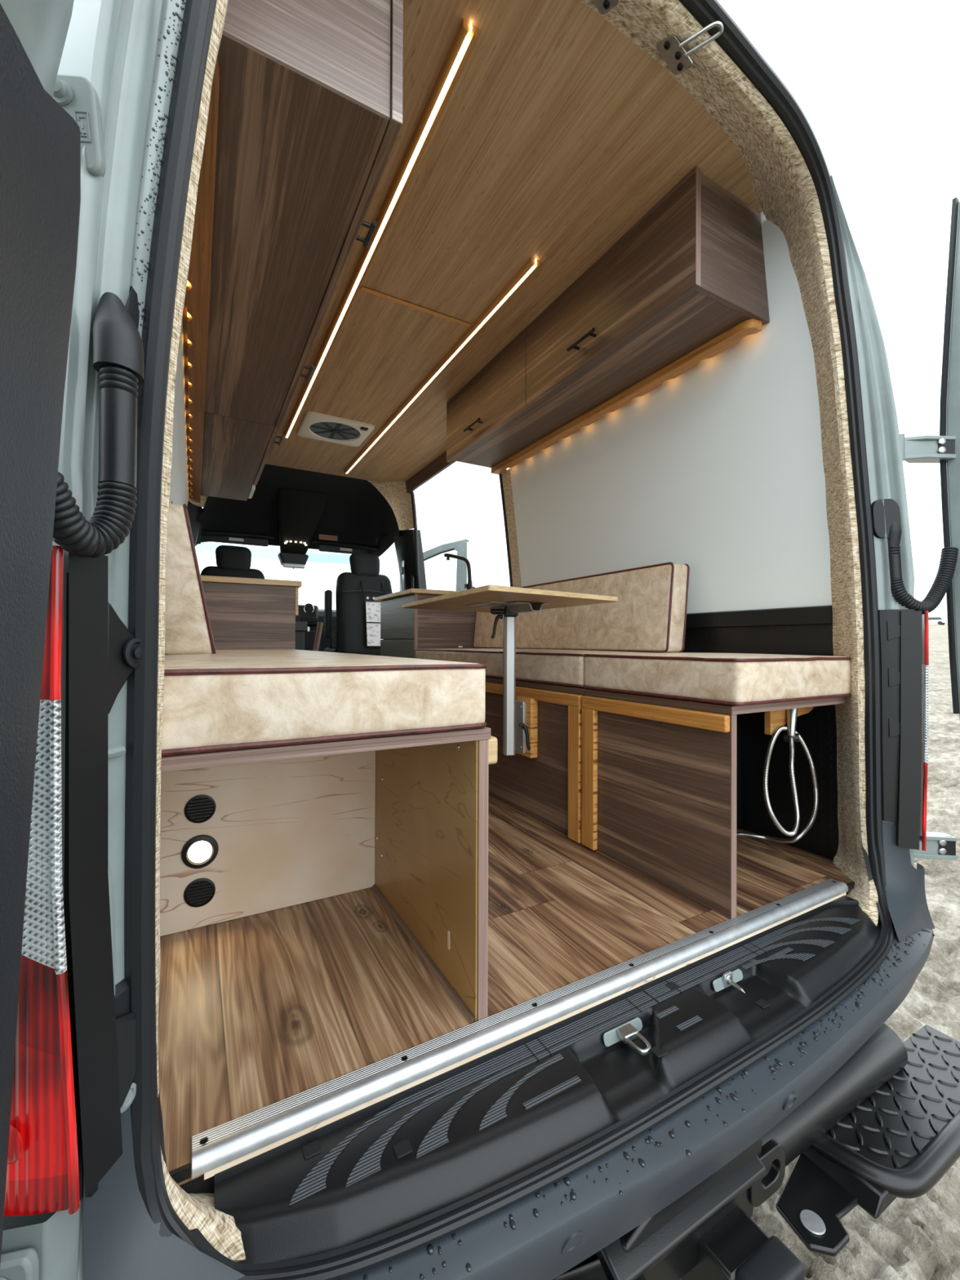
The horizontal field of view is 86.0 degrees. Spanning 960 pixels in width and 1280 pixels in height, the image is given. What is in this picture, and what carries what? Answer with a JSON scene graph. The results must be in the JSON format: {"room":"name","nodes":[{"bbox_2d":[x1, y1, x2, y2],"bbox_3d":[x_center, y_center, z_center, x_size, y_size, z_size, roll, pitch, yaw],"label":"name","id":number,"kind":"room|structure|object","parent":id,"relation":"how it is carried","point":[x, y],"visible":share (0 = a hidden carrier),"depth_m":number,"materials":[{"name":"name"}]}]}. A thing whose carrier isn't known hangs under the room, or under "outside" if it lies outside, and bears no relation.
{"room":"vehicle interior","nodes":[
{"label":"vehicle interior","id":0,"kind":"room"},
{"bbox_2d":[0,0,186,1279],"bbox_3d":[-1.414,-0.211,2.432,0.358,1.900,4.475,0,0,-29],"label":"van body","id":1,"kind":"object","parent":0,"point":[116,73],"depth_m":0.53,"materials":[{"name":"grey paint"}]},
{"bbox_2d":[0,0,80,1264],"bbox_3d":[-0.196,-0.250,0.121,0.175,1.920,0.800,0,0,-29],"label":"door","id":2,"kind":"structure","parent":1,"relation":"in","point":[40,142],"depth_m":0.28,"materials":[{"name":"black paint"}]},
{"bbox_2d":[4,545,122,1216],"bbox_3d":[-0.450,0.215,0.489,0.182,0.597,0.076,0,0,6],"label":"tail lamp","id":3,"kind":"object","parent":1,"relation":"attached to","point":[42,1176],"visible":0.7,"depth_m":0.46,"materials":[{"name":"red plastic"}]},
{"bbox_2d":[53,285,144,557],"bbox_3d":[-0.359,-0.227,0.487,0.049,0.304,0.165,0,0,-2],"label":"cable conduit","id":4,"kind":"object","parent":1,"relation":"attached to","point":[117,344],"visible":0.87,"depth_m":0.49,"materials":[{"name":"black rubber"}]},
{"bbox_2d":[201,528,378,550],"bbox_3d":[-1.601,-0.863,4.434,1.486,0.061,0.116,0,0,-29],"label":"trim","id":5,"kind":"structure","parent":1,"relation":"attached to","point":[203,531],"depth_m":4.36,"materials":[{"name":"black plastic"}]},
{"bbox_2d":[319,533,337,541],"bbox_3d":[-1.336,-0.901,4.535,0.160,0.045,0.003,0,0,-29],"label":"card","id":6,"kind":"object","parent":5,"relation":"on","point":[326,537],"visible":1,"depth_m":4.53,"materials":[{"name":"brown"}]},
{"bbox_2d":[124,0,893,1279],"bbox_3d":[0.348,-0.285,0.921,1.626,1.977,0.219,0,0,-29],"label":"seal","id":7,"kind":"object","parent":1,"relation":"attached to","point":[140,953],"visible":0.99,"depth_m":0.59,"materials":[{"name":"black rubber"}]},
{"bbox_2d":[168,880,855,1183],"bbox_3d":[0.307,0.642,0.984,1.600,0.013,0.006,0,0,-29],"label":"trim","id":8,"kind":"structure","parent":1,"relation":"attached to","point":[180,1174],"depth_m":0.61,"materials":[{"name":"black plastic"}]},
{"bbox_2d":[155,0,878,1262],"bbox_3d":[0.287,-0.280,1.032,1.791,1.995,0.287,0,0,-29],"label":"trim","id":9,"kind":"structure","parent":1,"relation":"attached to","point":[784,189],"depth_m":1.31,"materials":[{"name":"beige fabric"}]},
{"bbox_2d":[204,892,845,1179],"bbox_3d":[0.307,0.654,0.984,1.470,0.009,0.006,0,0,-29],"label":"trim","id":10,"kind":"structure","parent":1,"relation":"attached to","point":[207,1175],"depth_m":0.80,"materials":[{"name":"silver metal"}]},
{"bbox_2d":[591,0,619,14],"bbox_3d":[0.247,-1.236,0.954,0.068,0.041,0.116,0,0,-37],"label":"door striker","id":11,"kind":"object","parent":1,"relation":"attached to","point":[603,6],"visible":1,"depth_m":1.00,"materials":[{"name":"metal"}]},
{"bbox_2d":[656,21,723,75],"bbox_3d":[0.428,-1.227,1.054,0.068,0.041,0.116,0,0,-37],"label":"door striker","id":12,"kind":"object","parent":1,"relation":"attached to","point":[673,52],"visible":1,"depth_m":1.07,"materials":[{"name":"metal"}]},
{"bbox_2d":[168,315,188,506],"bbox_3d":[-1.210,-0.683,2.045,0.168,1.157,3.155,0,0,-29],"label":"wall","id":13,"kind":"structure","parent":0,"point":[179,487],"depth_m":2.01,"materials":[{"name":"white"}]},
{"bbox_2d":[186,502,203,546],"bbox_3d":[-2.013,-0.127,3.447,0.279,1.540,0.240,0,0,-29],"label":"trim","id":14,"kind":"structure","parent":13,"relation":"attached to","point":[193,510],"depth_m":3.44,"materials":[{"name":"black plastic"}]},
{"bbox_2d":[187,495,207,507],"bbox_3d":[-1.793,-1.078,3.491,0.119,0.364,0.388,0,0,35],"label":"trim","id":15,"kind":"structure","parent":13,"relation":"attached to","point":[202,498],"depth_m":3.46,"materials":[{"name":"beige fabric"}]},
{"bbox_2d":[182,56,219,502],"bbox_3d":[-1.180,-0.935,2.134,0.065,0.022,3.030,0,0,-29],"label":"led strip light","id":16,"kind":"object","parent":13,"relation":"attached to","point":[196,306],"visible":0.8,"depth_m":1.42,"materials":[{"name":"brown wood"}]},
{"bbox_2d":[200,412,284,501],"bbox_3d":[-1.347,-1.095,2.825,0.348,0.321,1.380,0,0,-29],"label":"upper cabinet","id":17,"kind":"object","parent":13,"relation":"attached to","point":[236,452],"visible":0.79,"depth_m":2.62,"materials":[{"name":"brown wood"}]},
{"bbox_2d":[204,0,403,428],"bbox_3d":[-0.636,-1.102,1.546,0.348,0.320,1.538,0,0,-29],"label":"upper cabinet","id":18,"kind":"object","parent":13,"relation":"attached to","point":[310,106],"visible":0.88,"depth_m":1.04,"materials":[{"name":"brown wood"}]},
{"bbox_2d":[195,463,399,557],"bbox_3d":[-1.489,-1.011,4.236,1.500,0.480,0.955,0,0,-29],"label":"ceiling","id":19,"kind":"structure","parent":0,"point":[354,511],"depth_m":4.26,"materials":[{"name":"black plastic"}]},
{"bbox_2d":[200,533,268,546],"bbox_3d":[-2.031,-0.828,4.262,0.520,0.064,0.030,0,0,-29],"label":"sun visor","id":20,"kind":"object","parent":19,"relation":"attached to","point":[204,537],"visible":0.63,"depth_m":4.25,"materials":[{"name":"grey plastic"}]},
{"bbox_2d":[276,487,328,565],"bbox_3d":[-1.551,-0.933,4.387,0.410,0.565,0.570,0,0,-29],"label":"console","id":21,"kind":"object","parent":19,"relation":"attached to","point":[300,512],"visible":0.98,"depth_m":4.33,"materials":[{"name":"black plastic"}]},
{"bbox_2d":[283,562,304,568],"bbox_3d":[-1.631,-0.657,4.506,0.180,0.074,0.057,0,0,-29],"label":"mirror","id":22,"kind":"object","parent":21,"relation":"attached to","point":[292,566],"visible":1,"depth_m":4.48,"materials":[{"name":"metal"}]},
{"bbox_2d":[318,544,367,554],"bbox_3d":[-1.245,-0.822,4.699,0.440,0.064,0.030,0,0,-29],"label":"sun visor","id":23,"kind":"object","parent":19,"relation":"attached to","point":[322,548],"visible":0.8,"depth_m":4.67,"materials":[{"name":"grey plastic"}]},
{"bbox_2d":[158,794,853,1193],"bbox_3d":[-0.817,0.714,3.004,1.920,0.140,4.650,0,0,-29],"label":"floor","id":24,"kind":"structure","parent":0,"point":[257,1011],"depth_m":1.01,"materials":[{"name":"wood"}]},
{"bbox_2d":[200,545,264,578],"bbox_3d":[-1.955,-0.037,4.059,0.490,1.366,0.626,0,0,-29],"label":"seat","id":25,"kind":"object","parent":24,"relation":"on","point":[231,561],"visible":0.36,"depth_m":3.87,"materials":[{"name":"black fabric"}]},
{"bbox_2d":[201,582,298,649],"bbox_3d":[-1.295,0.191,2.661,0.564,0.897,0.708,0,0,-29],"label":"storage cabinet","id":26,"kind":"object","parent":24,"relation":"on","point":[242,616],"visible":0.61,"depth_m":2.39,"materials":[{"name":"brown wood"}]},
{"bbox_2d":[200,575,302,587],"bbox_3d":[-1.290,-0.271,2.668,0.574,0.026,0.745,0,0,-29],"label":"countertop","id":27,"kind":"structure","parent":26,"relation":"on","point":[204,578],"depth_m":2.37,"materials":[{"name":"brown wood"}]},
{"bbox_2d":[295,621,310,649],"bbox_3d":[-1.432,0.262,3.288,0.594,0.761,0.420,0,0,-29],"label":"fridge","id":28,"kind":"object","parent":24,"relation":"on","point":[300,626],"visible":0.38,"depth_m":3.23,"materials":[{"name":"grey"}]},
{"bbox_2d":[160,726,497,1023],"bbox_3d":[-0.661,0.393,1.541,0.576,0.486,1.842,0,0,-29],"label":"bench","id":29,"kind":"object","parent":24,"relation":"on","point":[404,818],"visible":0.7,"depth_m":1.13,"materials":[{"name":"brown wood"}]},
{"bbox_2d":[183,878,215,906],"bbox_3d":[-0.617,0.556,1.134,0.062,0.062,0.005,0,0,-29],"label":"air vent","id":30,"kind":"object","parent":29,"relation":"attached to","point":[199,892],"visible":1,"depth_m":1.13,"materials":[{"name":"black plastic"}]},
{"bbox_2d":[181,834,218,868],"bbox_3d":[-0.616,0.466,1.133,0.073,0.073,0.008,0,0,-29],"label":"puck light","id":31,"kind":"object","parent":29,"relation":"attached to","point":[199,851],"visible":1,"depth_m":1.13,"materials":[{"name":"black plastic"}]},
{"bbox_2d":[184,794,216,822],"bbox_3d":[-0.616,0.372,1.135,0.062,0.062,0.005,0,0,-29],"label":"air vent","id":32,"kind":"object","parent":29,"relation":"attached to","point":[200,808],"visible":1,"depth_m":1.13,"materials":[{"name":"black plastic"}]},
{"bbox_2d":[161,649,486,755],"bbox_3d":[-0.670,0.094,1.532,0.550,0.119,1.849,0,0,-29],"label":"seat cushion","id":33,"kind":"object","parent":29,"relation":"on","point":[225,700],"visible":0.64,"depth_m":0.73,"materials":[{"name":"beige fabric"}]},
{"bbox_2d":[164,502,216,654],"bbox_3d":[-0.994,-0.146,1.748,0.141,0.378,1.132,0,0,-29],"label":"cushion","id":34,"kind":"object","parent":33,"relation":"on","point":[188,628],"visible":0.74,"depth_m":1.25,"materials":[{"name":"beige leather"}]},
{"bbox_2d":[323,552,392,655],"bbox_3d":[-1.053,-0.032,4.354,0.556,1.366,0.626,0,0,-29],"label":"seat","id":35,"kind":"object","parent":24,"relation":"on","point":[349,636],"visible":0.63,"depth_m":4.10,"materials":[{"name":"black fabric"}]},
{"bbox_2d":[312,622,323,651],"bbox_3d":[-1.389,0.025,4.388,0.044,0.363,0.151,0,0,14],"label":"paper roll","id":36,"kind":"object","parent":35,"relation":"on","point":[319,627],"visible":0.66,"depth_m":4.39,"materials":[{"name":"brown wood"}]},
{"bbox_2d":[360,580,386,646],"bbox_3d":[-0.832,-0.223,4.162,0.252,0.557,0.146,0,0,-29],"label":"tag","id":37,"kind":"object","parent":35,"relation":"attached to","point":[372,609],"visible":0.51,"depth_m":4.10,"materials":[{"name":"white paper"}]},
{"bbox_2d":[392,528,426,590],"bbox_3d":[-0.552,-0.117,4.258,0.279,1.540,0.240,0,0,-29],"label":"trim","id":38,"kind":"structure","parent":24,"relation":"on","point":[404,544],"depth_m":4.17,"materials":[{"name":"black plastic"}]},
{"bbox_2d":[400,560,404,591],"bbox_3d":[-0.637,-0.373,4.218,0.016,0.550,0.046,0,0,-29],"label":"belt","id":39,"kind":"object","parent":38,"relation":"attached to","point":[402,566],"visible":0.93,"depth_m":4.22,"materials":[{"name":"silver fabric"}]},
{"bbox_2d":[411,574,414,588],"bbox_3d":[-0.542,-0.443,4.147,0.025,0.168,0.066,0,0,-11],"label":"handle","id":40,"kind":"object","parent":38,"relation":"attached to","point":[412,575],"visible":0.64,"depth_m":4.12,"materials":[{"name":"black plastic"}]},
{"bbox_2d":[410,491,421,588],"bbox_3d":[-0.502,-0.280,4.119,0.045,1.865,0.190,0,0,42],"label":"seal","id":41,"kind":"object","parent":38,"relation":"attached to","point":[413,501],"visible":0.5,"depth_m":4.11,"materials":[{"name":"black rubber"}]},
{"bbox_2d":[380,593,475,658],"bbox_3d":[-0.286,0.195,3.257,0.514,0.903,0.606,0,0,-29],"label":"base cabinet","id":42,"kind":"object","parent":24,"relation":"on","point":[403,631],"visible":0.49,"depth_m":3.00,"materials":[{"name":"brown wood"}]},
{"bbox_2d":[374,588,458,601],"bbox_3d":[-0.296,-0.270,3.266,0.558,0.024,0.665,0,0,-29],"label":"countertop","id":43,"kind":"structure","parent":42,"relation":"on","point":[409,592],"depth_m":2.95,"materials":[{"name":"brown wood"}]},
{"bbox_2d":[444,553,475,589],"bbox_3d":[-0.133,-0.414,3.155,0.246,0.263,0.063,0,0,37],"label":"kitchen faucet","id":44,"kind":"object","parent":43,"relation":"on","point":[469,585],"visible":0.88,"depth_m":3.10,"materials":[{"name":"black metal"}]},
{"bbox_2d":[83,822,934,1279],"bbox_3d":[0.281,0.646,1.030,2.000,0.362,0.569,0,0,-29],"label":"bumper cover","id":45,"kind":"object","parent":24,"relation":"attached to","point":[546,1233],"visible":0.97,"depth_m":0.69,"materials":[{"name":"grey plastic"}]},
{"bbox_2d":[552,1022,907,1279],"bbox_3d":[0.378,0.954,0.853,1.500,0.236,0.250,0,0,-29],"label":"tow hitch","id":46,"kind":"object","parent":45,"relation":"attached to","point":[709,1232],"visible":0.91,"depth_m":0.83,"materials":[{"name":"black metal"}]},
{"bbox_2d":[553,1258,645,1279],"bbox_3d":[0.136,0.945,0.702,0.249,0.189,0.090,0,0,-29],"label":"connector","id":47,"kind":"object","parent":46,"relation":"attached to","point":[593,1270],"visible":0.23,"depth_m":0.74,"materials":[{"name":"black plastic"}]},
{"bbox_2d":[776,1024,959,1256],"bbox_3d":[0.907,1.066,1.139,0.794,0.112,0.233,0,0,-29],"label":"step","id":48,"kind":"structure","parent":46,"relation":"attached to","point":[903,1139],"depth_m":1.04,"materials":[{"name":"metal"}]},
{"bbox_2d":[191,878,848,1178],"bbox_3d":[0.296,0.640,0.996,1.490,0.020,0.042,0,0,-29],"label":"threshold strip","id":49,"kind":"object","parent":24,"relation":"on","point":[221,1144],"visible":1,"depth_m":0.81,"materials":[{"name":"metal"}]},
{"bbox_2d":[484,675,585,843],"bbox_3d":[0.202,0.400,2.362,0.540,0.486,1.424,0,0,-29],"label":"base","id":50,"kind":"object","parent":24,"relation":"on","point":[546,787],"visible":0.38,"depth_m":1.79,"materials":[{"name":"brown wood"}]},
{"bbox_2d":[402,584,617,758],"bbox_3d":[0.070,0.140,1.840,0.583,0.558,0.853,0,0,-29],"label":"table","id":51,"kind":"object","parent":50,"relation":"attached to","point":[520,713],"visible":1,"depth_m":1.80,"materials":[{"name":"brown wood"}]},
{"bbox_2d":[414,648,666,687],"bbox_3d":[0.207,0.101,2.370,0.531,0.119,1.416,0,0,-29],"label":"seat cushion","id":52,"kind":"object","parent":50,"relation":"on","point":[550,666],"visible":0.6,"depth_m":1.88,"materials":[{"name":"beige leather"}]},
{"bbox_2d":[472,561,689,653],"bbox_3d":[0.351,-0.111,2.419,0.118,0.321,1.421,0,0,-29],"label":"cushion","id":53,"kind":"object","parent":52,"relation":"on","point":[649,615],"visible":0.71,"depth_m":2.01,"materials":[{"name":"beige leather"}]},
{"bbox_2d":[213,895,881,1263],"bbox_3d":[0.342,0.686,0.909,1.466,0.060,0.167,0,0,-29],"label":"step pad","id":54,"kind":"object","parent":24,"relation":"attached to","point":[413,1153],"visible":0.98,"depth_m":0.75,"materials":[{"name":"black plastic"}]},
{"bbox_2d":[603,1017,651,1055],"bbox_3d":[0.260,0.675,0.866,0.088,0.019,0.060,0,0,-29],"label":"latch","id":55,"kind":"object","parent":54,"relation":"on","point":[628,1032],"depth_m":0.87,"materials":[{"name":"silver metal"}]},
{"bbox_2d":[712,968,745,993],"bbox_3d":[0.504,0.674,1.010,0.088,0.026,0.046,0,0,-29],"label":"latch","id":56,"kind":"object","parent":54,"relation":"on","point":[730,978],"depth_m":1.02,"materials":[{"name":"silver metal"}]},
{"bbox_2d":[578,688,846,919],"bbox_3d":[0.664,0.397,1.529,0.540,0.486,0.536,0,0,-29],"label":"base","id":57,"kind":"object","parent":24,"relation":"on","point":[659,774],"depth_m":1.34,"materials":[{"name":"brown wood"}]},
{"bbox_2d":[583,652,851,706],"bbox_3d":[0.682,0.098,1.517,0.531,0.119,0.542,0,0,-29],"label":"seat cushion","id":58,"kind":"object","parent":57,"relation":"on","point":[736,679],"visible":0.88,"depth_m":1.29,"materials":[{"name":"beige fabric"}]},
{"bbox_2d":[736,708,818,843],"bbox_3d":[0.802,0.404,1.511,0.269,0.464,0.268,0,0,-29],"label":"shower hose","id":59,"kind":"object","parent":57,"relation":"hanging from","point":[792,735],"visible":0.98,"depth_m":1.41,"materials":[{"name":"metal"}]},
{"bbox_2d":[265,0,762,482],"bbox_3d":[-0.490,-1.265,2.440,1.440,0.015,3.167,0,0,-29],"label":"ceiling","id":60,"kind":"structure","parent":0,"point":[556,134],"depth_m":1.46,"materials":[{"name":"brown wood"}]},
{"bbox_2d":[297,411,374,446],"bbox_3d":[-0.864,-1.243,3.073,0.386,0.024,0.362,0,0,-29],"label":"ceiling vent","id":61,"kind":"object","parent":60,"relation":"in","point":[314,425],"visible":1,"depth_m":3.05,"materials":[{"name":"white plastic"}]},
{"bbox_2d":[360,426,368,431],"bbox_3d":[-0.677,-1.236,3.015,0.040,0.010,0.030,0,0,-29],"label":"switch","id":62,"kind":"object","parent":61,"relation":"attached to","point":[365,428],"depth_m":3.01,"materials":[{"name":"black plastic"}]},
{"bbox_2d":[283,18,478,438],"bbox_3d":[-0.600,-1.250,2.102,0.036,0.020,2.401,0,0,-29],"label":"light bar","id":63,"kind":"object","parent":60,"relation":"attached to","point":[467,34],"visible":1,"depth_m":1.39,"materials":[{"name":"white plastic"}]},
{"bbox_2d":[368,480,416,529],"bbox_3d":[-0.696,-1.071,4.101,0.388,0.364,0.119,0,0,-3],"label":"trim","id":64,"kind":"structure","parent":60,"relation":"attached to","point":[395,493],"depth_m":4.11,"materials":[{"name":"beige fabric"}]},
{"bbox_2d":[360,285,471,326],"bbox_3d":[-0.232,-1.257,1.948,0.441,0.006,0.018,0,0,-29],"label":"trim","id":65,"kind":"structure","parent":60,"relation":"attached to","point":[362,288],"depth_m":1.94,"materials":[{"name":"brown wood"}]},
{"bbox_2d":[405,450,456,493],"bbox_3d":[-0.255,-1.208,3.501,0.042,0.084,1.460,0,0,-29],"label":"trim","id":66,"kind":"structure","parent":60,"relation":"attached to","point":[439,464],"depth_m":3.70,"materials":[{"name":"brown wood"}]},
{"bbox_2d":[343,257,540,474],"bbox_3d":[-0.401,-1.245,2.757,0.037,0.020,2.420,0,0,-29],"label":"light bar","id":67,"kind":"object","parent":60,"relation":"attached to","point":[532,264],"visible":1,"depth_m":2.18,"materials":[{"name":"white plastic"}]},
{"bbox_2d":[509,211,831,613],"bbox_3d":[0.573,-0.676,2.135,0.168,1.157,1.580,0,0,-29],"label":"wall","id":68,"kind":"structure","parent":0,"point":[717,470],"depth_m":1.76,"materials":[{"name":"white paint"}]},
{"bbox_2d":[498,473,512,586],"bbox_3d":[0.169,-0.203,2.930,0.181,1.702,0.028,0,0,-29],"label":"seal","id":69,"kind":"object","parent":68,"relation":"attached to","point":[500,474],"visible":0.23,"depth_m":2.91,"materials":[{"name":"black rubber"}]},
{"bbox_2d":[502,468,521,587],"bbox_3d":[0.203,-0.142,2.887,0.172,1.580,0.112,0,0,-29],"label":"trim","id":70,"kind":"structure","parent":68,"relation":"attached to","point":[506,478],"depth_m":2.85,"materials":[{"name":"beige fabric"}]},
{"bbox_2d":[446,166,769,474],"bbox_3d":[0.331,-1.087,2.115,0.373,0.336,1.544,0,0,-29],"label":"upper cabinet","id":71,"kind":"object","parent":68,"relation":"attached to","point":[691,269],"depth_m":1.68,"materials":[{"name":"brown wood"}]},
{"bbox_2d":[736,716,742,829],"bbox_3d":[0.627,0.417,2.143,0.083,0.455,0.960,0,0,-29],"label":"trim","id":72,"kind":"structure","parent":0,"point":[739,724],"depth_m":1.73,"materials":[{"name":"black rubber"}]},
{"bbox_2d":[682,609,839,860],"bbox_3d":[0.629,0.275,2.213,0.057,0.741,1.680,0,0,-29],"label":"wall","id":73,"kind":"structure","parent":0,"point":[817,727],"depth_m":1.61,"materials":[{"name":"black rubber"}]},
{"bbox_2d":[685,604,831,628],"bbox_3d":[0.604,-0.069,2.195,0.012,0.056,1.650,0,0,-29],"label":"trim","id":74,"kind":"structure","parent":73,"relation":"attached to","point":[817,615],"depth_m":1.65,"materials":[{"name":"black plastic"}]},
{"bbox_2d":[830,175,914,866],"bbox_3d":[0.614,-0.226,2.101,0.358,1.860,1.865,0,0,-29],"label":"wall","id":75,"kind":"structure","parent":0,"point":[882,442],"depth_m":1.34,"materials":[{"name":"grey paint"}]},
{"bbox_2d":[894,610,928,850],"bbox_3d":[1.129,0.226,1.369,0.071,0.597,0.182,0,0,25],"label":"tail lamp","id":76,"kind":"object","parent":75,"relation":"attached to","point":[911,824],"visible":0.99,"depth_m":1.30,"materials":[{"name":"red plastic"}]},
{"bbox_2d":[871,498,958,614],"bbox_3d":[1.139,-0.215,1.334,0.225,0.300,0.057,0,0,-4],"label":"cable conduit","id":77,"kind":"object","parent":75,"relation":"attached to","point":[947,566],"visible":0.96,"depth_m":1.33,"materials":[{"name":"black rubber"}]},
{"bbox_2d":[899,196,959,860],"bbox_3d":[1.397,-0.234,1.044,0.185,1.850,0.866,0,0,-29],"label":"door","id":78,"kind":"structure","parent":75,"relation":"in","point":[944,449],"depth_m":1.36,"materials":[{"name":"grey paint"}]},
{"bbox_3d":[-1.714,0.201,4.624,1.800,1.100,1.650,0,0,-29],"label":"wall","id":79,"kind":"structure","parent":0,"visible":0},
{"bbox_2d":[195,542,350,564],"bbox_3d":[-1.927,-0.550,5.018,1.720,0.545,0.860,0,0,-29],"label":"window","id":80,"kind":"structure","parent":79,"relation":"in","point":[205,547],"depth_m":4.71,"materials":[{"name":"clear glass"}]},
{"bbox_2d":[188,501,402,544],"bbox_3d":[-1.560,-0.776,4.175,1.780,1.050,0.890,0,0,-29],"label":"trim","id":81,"kind":"structure","parent":79,"relation":"attached to","point":[200,517],"depth_m":3.79,"materials":[{"name":"black plastic"}]},
{"bbox_2d":[295,603,336,651],"bbox_3d":[-1.916,0.056,4.990,1.680,0.793,0.675,0,0,-29],"label":"dashboard","id":82,"kind":"object","parent":79,"relation":"attached to","point":[310,613],"visible":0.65,"depth_m":4.83,"materials":[{"name":"grey plastic"}]},
{"bbox_2d":[303,603,314,613],"bbox_3d":[-1.597,-0.293,4.801,0.096,0.096,0.016,0,0,-29],"label":"vent","id":83,"kind":"object","parent":82,"relation":"attached to","point":[308,608],"depth_m":4.80,"materials":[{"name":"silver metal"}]},
{"bbox_2d":[301,617,316,622],"bbox_3d":[-1.590,-0.191,4.798,0.140,0.045,0.020,0,0,-29],"label":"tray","id":84,"kind":"object","parent":82,"relation":"on","point":[303,619],"depth_m":4.79,"materials":[{"name":"black plastic"}]},
{"bbox_2d":[400,538,469,591],"bbox_3d":[-0.457,-0.335,5.065,0.720,1.285,0.057,0,0,18],"label":"door","id":85,"kind":"structure","parent":79,"relation":"in","point":[461,547],"depth_m":4.96,"materials":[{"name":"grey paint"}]},
{"label":"outside","id":86,"kind":"structure","parent":0,"visible":0},
{"bbox_2d":[928,614,947,624],"bbox_3d":[106.622,-4.835,126.500,48.848,4.425,236.000,0,0,-29],"label":"ridge","id":87,"kind":"object","parent":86,"point":[944,616],"visible":0.01,"depth_m":116.26,"materials":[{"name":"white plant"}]},
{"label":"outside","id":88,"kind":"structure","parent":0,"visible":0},
{"bbox_2d":[751,704,959,1279],"bbox_3d":[3.074,1.256,6.090,11.606,0.370,9.366,0,0,-29],"label":"ground","id":89,"kind":"structure","parent":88,"point":[917,1238],"depth_m":1.30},
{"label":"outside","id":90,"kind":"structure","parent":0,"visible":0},
{"bbox_2d":[928,623,952,706],"bbox_3d":[52.753,-4.962,30.200,520.000,13.708,600.000,0,0,-29],"label":"ground","id":91,"kind":"structure","parent":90,"point":[940,678],"depth_m":16.38,"materials":[{"name":"white snow"}]},
{"bbox_2d":[928,617,947,624],"bbox_3d":[88.805,-3.676,101.170,2.337,1.499,4.614,0,0,-29],"label":"car","id":92,"kind":"object","parent":91,"relation":"on","point":[940,620],"visible":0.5,"depth_m":100.00,"materials":[{"name":"white paint"}]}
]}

